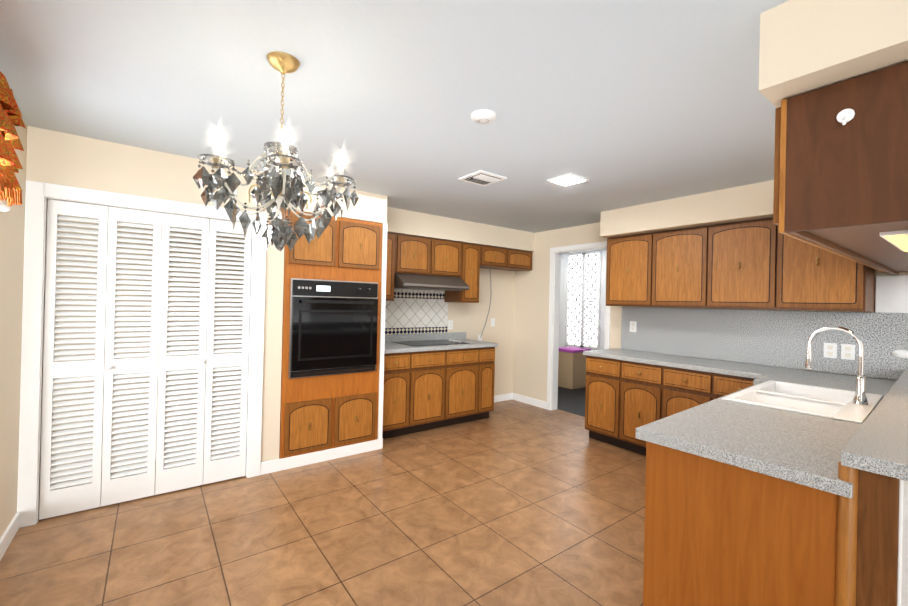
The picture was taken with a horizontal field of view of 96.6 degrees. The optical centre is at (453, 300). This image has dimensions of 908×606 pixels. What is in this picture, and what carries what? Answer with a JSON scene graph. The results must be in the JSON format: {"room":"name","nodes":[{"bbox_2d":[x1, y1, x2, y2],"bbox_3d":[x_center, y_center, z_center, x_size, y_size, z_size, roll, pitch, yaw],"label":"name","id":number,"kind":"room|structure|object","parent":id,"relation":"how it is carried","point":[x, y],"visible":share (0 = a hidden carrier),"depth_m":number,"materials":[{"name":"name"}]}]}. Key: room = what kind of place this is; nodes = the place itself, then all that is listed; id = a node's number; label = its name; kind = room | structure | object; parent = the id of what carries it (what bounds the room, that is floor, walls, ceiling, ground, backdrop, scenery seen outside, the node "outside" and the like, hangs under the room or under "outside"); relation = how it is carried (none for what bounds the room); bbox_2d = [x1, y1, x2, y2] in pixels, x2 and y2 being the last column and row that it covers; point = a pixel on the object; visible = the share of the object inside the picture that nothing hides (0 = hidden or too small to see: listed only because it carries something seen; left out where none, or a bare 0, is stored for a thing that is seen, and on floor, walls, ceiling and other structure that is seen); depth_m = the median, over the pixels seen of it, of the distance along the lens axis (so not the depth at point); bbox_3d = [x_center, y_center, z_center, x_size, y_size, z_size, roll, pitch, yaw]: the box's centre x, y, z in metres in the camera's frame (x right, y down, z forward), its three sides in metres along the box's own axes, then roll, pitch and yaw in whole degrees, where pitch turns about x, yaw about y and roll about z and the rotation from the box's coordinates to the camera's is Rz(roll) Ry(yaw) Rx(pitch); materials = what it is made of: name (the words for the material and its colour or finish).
{"room":"kitchen","nodes":[
{"label":"kitchen","id":0,"kind":"room"},
{"bbox_2d":[0,119,26,538],"bbox_3d":[-0.784,0.182,-0.081,0.120,2.376,7.580,1,0,-37],"label":"wall","id":1,"kind":"structure","parent":0,"point":[12,225],"depth_m":2.22,"materials":[{"name":"paint"}]},
{"bbox_2d":[0,513,19,560],"bbox_3d":[-0.563,1.328,-0.306,0.014,0.095,6.690,1,0,-37],"label":"baseboard","id":2,"kind":"structure","parent":1,"relation":"attached to","point":[13,527],"depth_m":2.21,"materials":[{"name":"white wood"}]},
{"bbox_2d":[0,71,25,211],"bbox_3d":[-1.620,-0.670,1.299,0.149,0.562,1.277,1,0,-37],"label":"window valance","id":3,"kind":"object","parent":1,"relation":"attached to","point":[10,141],"visible":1,"depth_m":1.70,"materials":[{"name":"orange fabric"}]},
{"bbox_2d":[26,126,386,461],"bbox_3d":[-1.829,0.170,3.400,2.370,2.376,0.750,1,0,-37],"label":"wall","id":4,"kind":"structure","parent":0,"point":[61,158],"depth_m":2.84,"materials":[{"name":"paint"}]},
{"bbox_2d":[17,180,266,527],"bbox_3d":[-2.052,0.326,2.819,1.318,2.050,0.118,1,0,-37],"label":"trim","id":5,"kind":"structure","parent":4,"relation":"attached to","point":[38,195],"depth_m":2.44,"materials":[{"name":"white wood"}]},
{"bbox_2d":[39,199,251,519],"bbox_3d":[-2.040,0.365,2.791,1.127,1.947,0.067,1,0,-37],"label":"doors","id":6,"kind":"structure","parent":4,"relation":"in","point":[93,490],"depth_m":2.74,"materials":[{"name":"white wood"}]},
{"bbox_2d":[260,438,382,474],"bbox_3d":[-1.093,1.328,3.490,1.064,0.095,0.017,1,0,-37],"label":"baseboard","id":7,"kind":"structure","parent":4,"relation":"attached to","point":[267,467],"depth_m":3.44,"materials":[{"name":"white wood"}]},
{"bbox_2d":[378,223,386,438],"bbox_3d":[-0.669,0.329,3.796,0.040,2.115,0.006,1,0,-37],"label":"trim","id":8,"kind":"structure","parent":4,"relation":"attached to","point":[382,343],"depth_m":3.79,"materials":[{"name":"white wood"}]},
{"bbox_2d":[51,208,514,477],"bbox_3d":[-1.099,0.190,4.487,5.080,2.376,0.120,1,0,-37],"label":"wall","id":9,"kind":"structure","parent":0,"point":[469,319],"depth_m":3.64,"materials":[{"name":"paint"}]},
{"bbox_2d":[279,209,381,458],"bbox_3d":[-1.234,0.278,3.787,0.860,2.030,0.824,1,0,-37],"label":"oven cabinet","id":10,"kind":"object","parent":9,"relation":"attached to","point":[330,336],"visible":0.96,"depth_m":3.48,"materials":[{"name":"brown wood"}]},
{"bbox_2d":[288,278,377,378],"bbox_3d":[-1.006,0.232,3.495,0.775,0.820,0.085,1,0,-37],"label":"oven","id":11,"kind":"object","parent":10,"relation":"in","point":[333,322],"depth_m":3.47,"materials":[{"name":"metal"}]},
{"bbox_2d":[386,232,397,300],"bbox_3d":[-0.847,-0.367,4.371,0.298,0.723,0.350,1,0,-37],"label":"upper cabinet","id":12,"kind":"object","parent":9,"relation":"attached to","point":[390,288],"depth_m":4.28,"materials":[{"name":"brown wood"}]},
{"bbox_2d":[385,289,447,334],"bbox_3d":[-0.586,0.123,4.785,1.264,0.533,0.009,1,0,-37],"label":"tile backsplash","id":13,"kind":"structure","parent":9,"relation":"attached to","point":[409,311],"depth_m":4.88,"materials":[{"name":"tile"}]},
{"bbox_2d":[385,332,465,343],"bbox_3d":[-0.469,0.438,4.869,1.564,0.088,0.021,1,0,-37],"label":"backsplash","id":14,"kind":"structure","parent":9,"relation":"attached to","point":[454,335],"depth_m":4.97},
{"bbox_2d":[394,233,473,291],"bbox_3d":[-0.321,-0.427,4.662,0.890,0.578,0.512,1,0,-37],"label":"upper cabinet","id":15,"kind":"object","parent":9,"relation":"attached to","point":[451,269],"depth_m":4.57,"materials":[{"name":"brown wood"}]},
{"bbox_2d":[394,273,468,290],"bbox_3d":[-0.325,-0.211,4.659,0.880,0.157,0.515,1,0,-37],"label":"hood","id":16,"kind":"object","parent":15,"relation":"attached to","point":[415,281],"depth_m":4.49,"materials":[{"name":"grey metal"}]},
{"bbox_2d":[448,320,452,329],"bbox_3d":[-0.043,0.308,5.192,0.070,0.115,0.009,1,0,-37],"label":"outlet","id":17,"kind":"object","parent":9,"relation":"attached to","point":[450,324],"visible":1,"depth_m":5.19,"materials":[{"name":"white plastic"}]},
{"bbox_2d":[444,244,481,302],"bbox_3d":[0.106,-0.343,5.082,0.300,0.723,0.350,1,0,-37],"label":"upper cabinet","id":18,"kind":"object","parent":9,"relation":"attached to","point":[472,296],"depth_m":4.98,"materials":[{"name":"brown wood"}]},
{"bbox_2d":[478,272,491,340],"bbox_3d":[0.425,0.071,5.534,0.218,1.013,0.017,1,0,-37],"label":"cord","id":19,"kind":"object","parent":9,"relation":"attached to","point":[479,337],"visible":0.98,"depth_m":5.54,"materials":[{"name":"white plastic"}]},
{"bbox_2d":[491,318,494,326],"bbox_3d":[0.543,0.298,5.628,0.070,0.115,0.012,1,0,-37],"label":"light switch","id":20,"kind":"object","parent":9,"relation":"attached to","point":[492,322],"visible":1,"depth_m":5.62,"materials":[{"name":"white plastic"}]},
{"bbox_2d":[482,245,509,268],"bbox_3d":[0.414,-0.571,5.309,0.455,0.252,0.350,1,0,-37],"label":"upper cabinet","id":21,"kind":"object","parent":9,"relation":"attached to","point":[492,257],"depth_m":5.20,"materials":[{"name":"brown wood"}]},
{"bbox_2d":[494,393,512,402],"bbox_3d":[0.498,1.372,5.610,0.890,0.095,0.017,1,0,-37],"label":"baseboard","id":22,"kind":"structure","parent":9,"relation":"attached to","point":[503,397],"depth_m":5.76,"materials":[{"name":"white wood"}]},
{"bbox_2d":[494,249,531,270],"bbox_3d":[0.796,-0.561,5.594,0.499,0.252,0.350,1,0,-37],"label":"upper cabinet","id":23,"kind":"object","parent":9,"relation":"attached to","point":[520,260],"depth_m":5.47,"materials":[{"name":"brown wood"}]},
{"bbox_2d":[0,386,645,605],"bbox_3d":[1.407,1.492,2.907,7.260,0.120,9.720,1,0,-37],"label":"floor","id":24,"kind":"structure","parent":0,"point":[512,502],"depth_m":2.40,"materials":[{"name":"tile"}]},
{"bbox_2d":[382,352,413,438],"bbox_3d":[-0.775,0.950,4.275,0.353,0.870,0.620,1,0,-37],"label":"base cabinet","id":25,"kind":"object","parent":24,"relation":"on","point":[398,393],"depth_m":4.06,"materials":[{"name":"brown wood"}]},
{"bbox_2d":[410,352,449,432],"bbox_3d":[-0.455,0.958,4.514,0.445,0.870,0.620,1,0,-37],"label":"base cabinet","id":26,"kind":"object","parent":24,"relation":"on","point":[434,380],"depth_m":4.28,"materials":[{"name":"brown wood"}]},
{"bbox_2d":[384,340,497,355],"bbox_3d":[-0.287,0.506,4.623,1.564,0.040,0.636,1,0,-37],"label":"countertop","id":27,"kind":"structure","parent":26,"relation":"on","point":[395,345],"depth_m":4.47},
{"bbox_2d":[391,339,470,346],"bbox_3d":[-0.266,0.470,4.666,0.772,0.032,0.502,1,0,-37],"label":"cooktop","id":28,"kind":"object","parent":27,"relation":"in","point":[405,342],"depth_m":4.65,"materials":[{"name":"black glass"}]},
{"bbox_2d":[446,348,481,425],"bbox_3d":[-0.089,0.968,4.787,0.470,0.870,0.620,1,0,-37],"label":"base cabinet","id":29,"kind":"object","parent":24,"relation":"on","point":[464,374],"depth_m":4.56,"materials":[{"name":"brown wood"}]},
{"bbox_2d":[478,348,494,419],"bbox_3d":[0.204,0.975,5.006,0.260,0.870,0.620,1,0,-37],"label":"base cabinet","id":30,"kind":"object","parent":24,"relation":"on","point":[488,354],"depth_m":4.77,"materials":[{"name":"brown wood"}]},
{"bbox_2d":[558,346,590,388],"bbox_3d":[2.026,1.137,6.957,0.500,0.645,0.420,1,0,-37],"label":"cardboard box","id":31,"kind":"object","parent":24,"relation":"on","point":[572,368],"visible":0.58,"depth_m":6.77,"materials":[{"name":"beige cardboard"}]},
{"bbox_2d":[585,355,618,445],"bbox_3d":[1.715,1.008,4.229,0.599,0.870,0.397,1,0,-37],"label":"base cabinet","id":32,"kind":"object","parent":24,"relation":"on","point":[602,375],"depth_m":4.05,"materials":[{"name":"brown wood"}]},
{"bbox_2d":[615,359,658,466],"bbox_3d":[1.953,1.013,3.911,0.599,0.870,0.398,1,0,-37],"label":"base cabinet","id":33,"kind":"object","parent":24,"relation":"on","point":[638,382],"depth_m":3.76,"materials":[{"name":"brown wood"}]},
{"bbox_2d":[583,347,798,378],"bbox_3d":[2.073,0.558,3.752,0.615,0.040,1.620,1,0,-37],"label":"countertop","id":34,"kind":"structure","parent":33,"relation":"on","point":[688,362],"depth_m":3.54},
{"bbox_2d":[659,367,710,482],"bbox_3d":[2.191,1.017,3.592,0.599,0.870,0.398,1,0,-37],"label":"base cabinet","id":35,"kind":"object","parent":24,"relation":"on","point":[678,388],"depth_m":3.36,"materials":[{"name":"brown wood"}]},
{"bbox_2d":[707,375,790,502],"bbox_3d":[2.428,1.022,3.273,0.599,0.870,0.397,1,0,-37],"label":"base cabinet","id":36,"kind":"object","parent":24,"relation":"on","point":[755,486],"depth_m":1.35,"materials":[{"name":"brown wood"}]},
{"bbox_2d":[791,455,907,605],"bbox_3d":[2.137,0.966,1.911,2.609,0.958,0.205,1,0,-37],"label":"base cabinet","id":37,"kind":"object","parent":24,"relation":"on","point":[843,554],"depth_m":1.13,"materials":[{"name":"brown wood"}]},
{"bbox_2d":[627,371,882,502],"bbox_3d":[1.910,0.546,2.210,2.664,0.045,0.784,1,0,-37],"label":"countertop","id":38,"kind":"structure","parent":37,"relation":"on","point":[741,436],"depth_m":1.55,"materials":[{"name":"grey stone"}]},
{"bbox_2d":[711,379,850,418],"bbox_3d":[1.913,0.614,2.202,0.922,0.190,0.559,1,0,-37],"label":"sink","id":39,"kind":"object","parent":38,"relation":"in","point":[801,398],"depth_m":2.33,"materials":[{"name":"white ceramic"}]},
{"bbox_2d":[803,323,870,402],"bbox_3d":[2.034,0.326,2.142,0.153,0.391,0.245,1,0,-37],"label":"faucet","id":40,"kind":"object","parent":38,"relation":"on","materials":[{"name":"silver metal"}]},
{"bbox_2d":[787,367,907,482],"bbox_3d":[2.206,0.467,1.840,2.662,0.040,0.437,1,0,-37],"label":"countertop","id":41,"kind":"structure","parent":37,"relation":"on","point":[869,434],"depth_m":1.43,"materials":[{"name":"grey stone"}]},
{"bbox_2d":[0,0,788,253],"bbox_3d":[1.466,-1.004,2.915,7.260,0.120,9.720,1,0,-37],"label":"ceiling","id":42,"kind":"structure","parent":0,"point":[618,104],"depth_m":1.90,"materials":[{"name":"paint"}]},
{"bbox_2d":[193,51,358,251],"bbox_3d":[-0.716,-0.603,1.673,0.614,0.790,0.649,1,0,-37],"label":"chandelier","id":43,"kind":"object","parent":42,"relation":"hanging from","point":[279,233],"visible":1,"depth_m":1.63,"materials":[{"name":"gold metal"}]},
{"bbox_2d":[387,207,534,251],"bbox_3d":[0.019,-0.842,5.007,2.470,0.257,0.360,1,0,-37],"label":"soffit","id":44,"kind":"structure","parent":42,"relation":"attached to","point":[407,222],"depth_m":4.78,"materials":[{"name":"paint"}]},
{"bbox_2d":[459,170,506,185],"bbox_3d":[0.225,-0.960,3.188,0.270,0.022,0.270,1,0,-37],"label":"ceiling vent","id":45,"kind":"object","parent":42,"relation":"in","point":[482,178],"visible":0.98,"depth_m":3.15,"materials":[{"name":"white metal"}]},
{"bbox_2d":[471,109,496,123],"bbox_3d":[0.156,-0.960,2.126,0.136,0.032,0.136,1,0,-37],"label":"smoke detector","id":46,"kind":"object","parent":42,"relation":"attached to","point":[483,116],"visible":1,"depth_m":2.09,"materials":[{"name":"white plastic"}]},
{"bbox_2d":[547,173,588,186],"bbox_3d":[0.895,-0.949,3.176,0.230,0.014,0.230,1,0,-37],"label":"recessed light","id":47,"kind":"object","parent":42,"relation":"in","point":[568,179],"visible":0.98,"depth_m":3.15,"materials":[{"name":"white plastic"}]},
{"bbox_2d":[600,180,773,237],"bbox_3d":[2.331,-0.793,3.588,0.460,0.257,2.020,1,0,-37],"label":"soffit","id":48,"kind":"structure","parent":42,"relation":"attached to","point":[754,201],"depth_m":3.53,"materials":[{"name":"paint"}]},
{"bbox_2d":[759,0,907,107],"bbox_3d":[2.186,-0.801,1.977,2.620,0.257,0.390,1,0,-37],"label":"soffit","id":49,"kind":"structure","parent":42,"relation":"attached to","point":[806,46],"depth_m":1.23,"materials":[{"name":"paint"}]},
{"bbox_2d":[773,61,907,248],"bbox_3d":[1.429,-0.467,1.436,0.533,0.438,0.340,1,0,-37],"label":"upper cabinet","id":50,"kind":"object","parent":49,"relation":"hanging from","point":[841,169],"depth_m":1.28,"materials":[{"name":"brown wood"}]},
{"bbox_2d":[823,241,907,256],"bbox_3d":[1.856,-0.456,1.755,0.534,0.438,0.340,1,0,-37],"label":"upper cabinet","id":51,"kind":"object","parent":49,"relation":"hanging from","point":[883,248],"depth_m":1.83,"materials":[{"name":"brown wood"}]},
{"bbox_2d":[844,253,907,264],"bbox_3d":[2.284,-0.445,2.074,0.533,0.438,0.340,1,0,-37],"label":"upper cabinet","id":52,"kind":"object","parent":49,"relation":"hanging from","point":[903,260],"depth_m":2.18,"materials":[{"name":"brown wood"}]},
{"bbox_2d":[865,265,907,272],"bbox_3d":[2.707,-0.434,2.390,0.524,0.438,0.340,1,0,-37],"label":"upper cabinet","id":53,"kind":"object","parent":49,"relation":"hanging from","point":[883,268],"depth_m":2.51,"materials":[{"name":"brown wood"}]},
{"bbox_2d":[893,269,907,272],"bbox_3d":[3.065,-0.425,2.657,0.370,0.438,0.340,1,0,-37],"label":"upper cabinet","id":54,"kind":"object","parent":49,"relation":"hanging from","point":[894,270],"depth_m":2.74,"materials":[{"name":"brown wood"}]},
{"bbox_2d":[561,250,605,349],"bbox_3d":[2.856,0.291,6.977,0.120,2.376,4.900,1,0,-37],"label":"wall","id":55,"kind":"structure","parent":0,"point":[603,285],"depth_m":7.17,"materials":[{"name":"white paint"}]},
{"bbox_2d":[559,268,566,346],"bbox_3d":[1.875,0.409,8.087,0.110,2.100,0.850,1,0,-37],"label":"window frame","id":56,"kind":"structure","parent":55,"relation":"in","point":[562,316],"depth_m":7.80,"materials":[{"name":"wood"}]},
{"bbox_2d":[565,251,601,348],"bbox_3d":[2.385,-0.021,7.487,0.030,1.750,0.729,1,0,-37],"label":"curtain","id":57,"kind":"object","parent":55,"relation":"attached to","point":[583,297],"visible":1,"depth_m":7.46,"materials":[{"name":"white fabric"}]},
{"bbox_2d":[512,222,907,401],"bbox_3d":[3.154,0.284,2.933,0.120,2.376,7.460,1,0,-37],"label":"wall","id":58,"kind":"structure","parent":0,"point":[530,347],"depth_m":5.51,"materials":[{"name":"paint"}]},
{"bbox_2d":[512,393,546,408],"bbox_3d":[1.042,1.385,5.612,0.014,0.095,0.625,1,0,-37],"label":"baseboard","id":59,"kind":"structure","parent":58,"relation":"attached to","point":[542,404],"depth_m":5.58,"materials":[{"name":"white wood"}]},
{"bbox_2d":[547,241,609,409],"bbox_3d":[1.569,0.372,5.039,0.136,2.140,0.890,1,0,-37],"label":"door frame","id":60,"kind":"structure","parent":58,"relation":"attached to","point":[553,328],"depth_m":5.32,"materials":[{"name":"white wood"}]},
{"bbox_2d":[606,233,649,306],"bbox_3d":[1.907,-0.304,4.226,0.350,0.723,0.502,1,0,-37],"label":"upper cabinet","id":61,"kind":"object","parent":58,"relation":"attached to","point":[628,257],"depth_m":4.11,"materials":[{"name":"brown wood"}]},
{"bbox_2d":[630,321,636,331],"bbox_3d":[1.950,0.279,4.405,0.008,0.115,0.075,1,0,-37],"label":"electrical outlet","id":62,"kind":"object","parent":58,"relation":"attached to","point":[633,324],"visible":1,"depth_m":4.40,"materials":[{"name":"white plastic"}]},
{"bbox_2d":[650,226,705,307],"bbox_3d":[2.203,-0.298,3.829,0.350,0.723,0.488,1,0,-37],"label":"upper cabinet","id":63,"kind":"object","parent":58,"relation":"attached to","point":[677,257],"depth_m":3.72,"materials":[{"name":"brown wood"}]},
{"bbox_2d":[702,218,773,309],"bbox_3d":[2.494,-0.293,3.438,0.350,0.723,0.488,1,0,-37],"label":"upper cabinet","id":64,"kind":"object","parent":58,"relation":"attached to","point":[759,264],"depth_m":3.33,"materials":[{"name":"brown wood"}]},
{"bbox_2d":[774,224,874,311],"bbox_3d":[2.787,-0.287,3.045,0.350,0.723,0.492,1,0,-37],"label":"upper cabinet","id":65,"kind":"object","parent":58,"relation":"attached to","point":[806,276],"depth_m":2.95,"materials":[{"name":"brown wood"}]},
{"bbox_2d":[824,343,836,358],"bbox_3d":[2.904,0.382,3.122,0.008,0.115,0.075,1,0,-37],"label":"electrical outlet","id":66,"kind":"object","parent":58,"relation":"attached to","point":[830,350],"visible":1,"depth_m":3.12,"materials":[{"name":"white plastic"}]},
{"bbox_2d":[841,344,854,359],"bbox_3d":[2.964,0.383,3.042,0.008,0.115,0.075,1,0,-37],"label":"electrical outlet","id":67,"kind":"object","parent":58,"relation":"attached to","point":[847,351],"visible":1,"depth_m":3.04,"materials":[{"name":"white plastic"}]},
{"bbox_2d":[891,350,907,358],"bbox_3d":[3.127,0.371,2.826,0.007,0.062,0.100,1,0,-37],"label":"electrical outlet","id":68,"kind":"object","parent":58,"relation":"attached to","point":[902,354],"visible":1,"depth_m":2.83,"materials":[{"name":"white plastic"}]}
]}

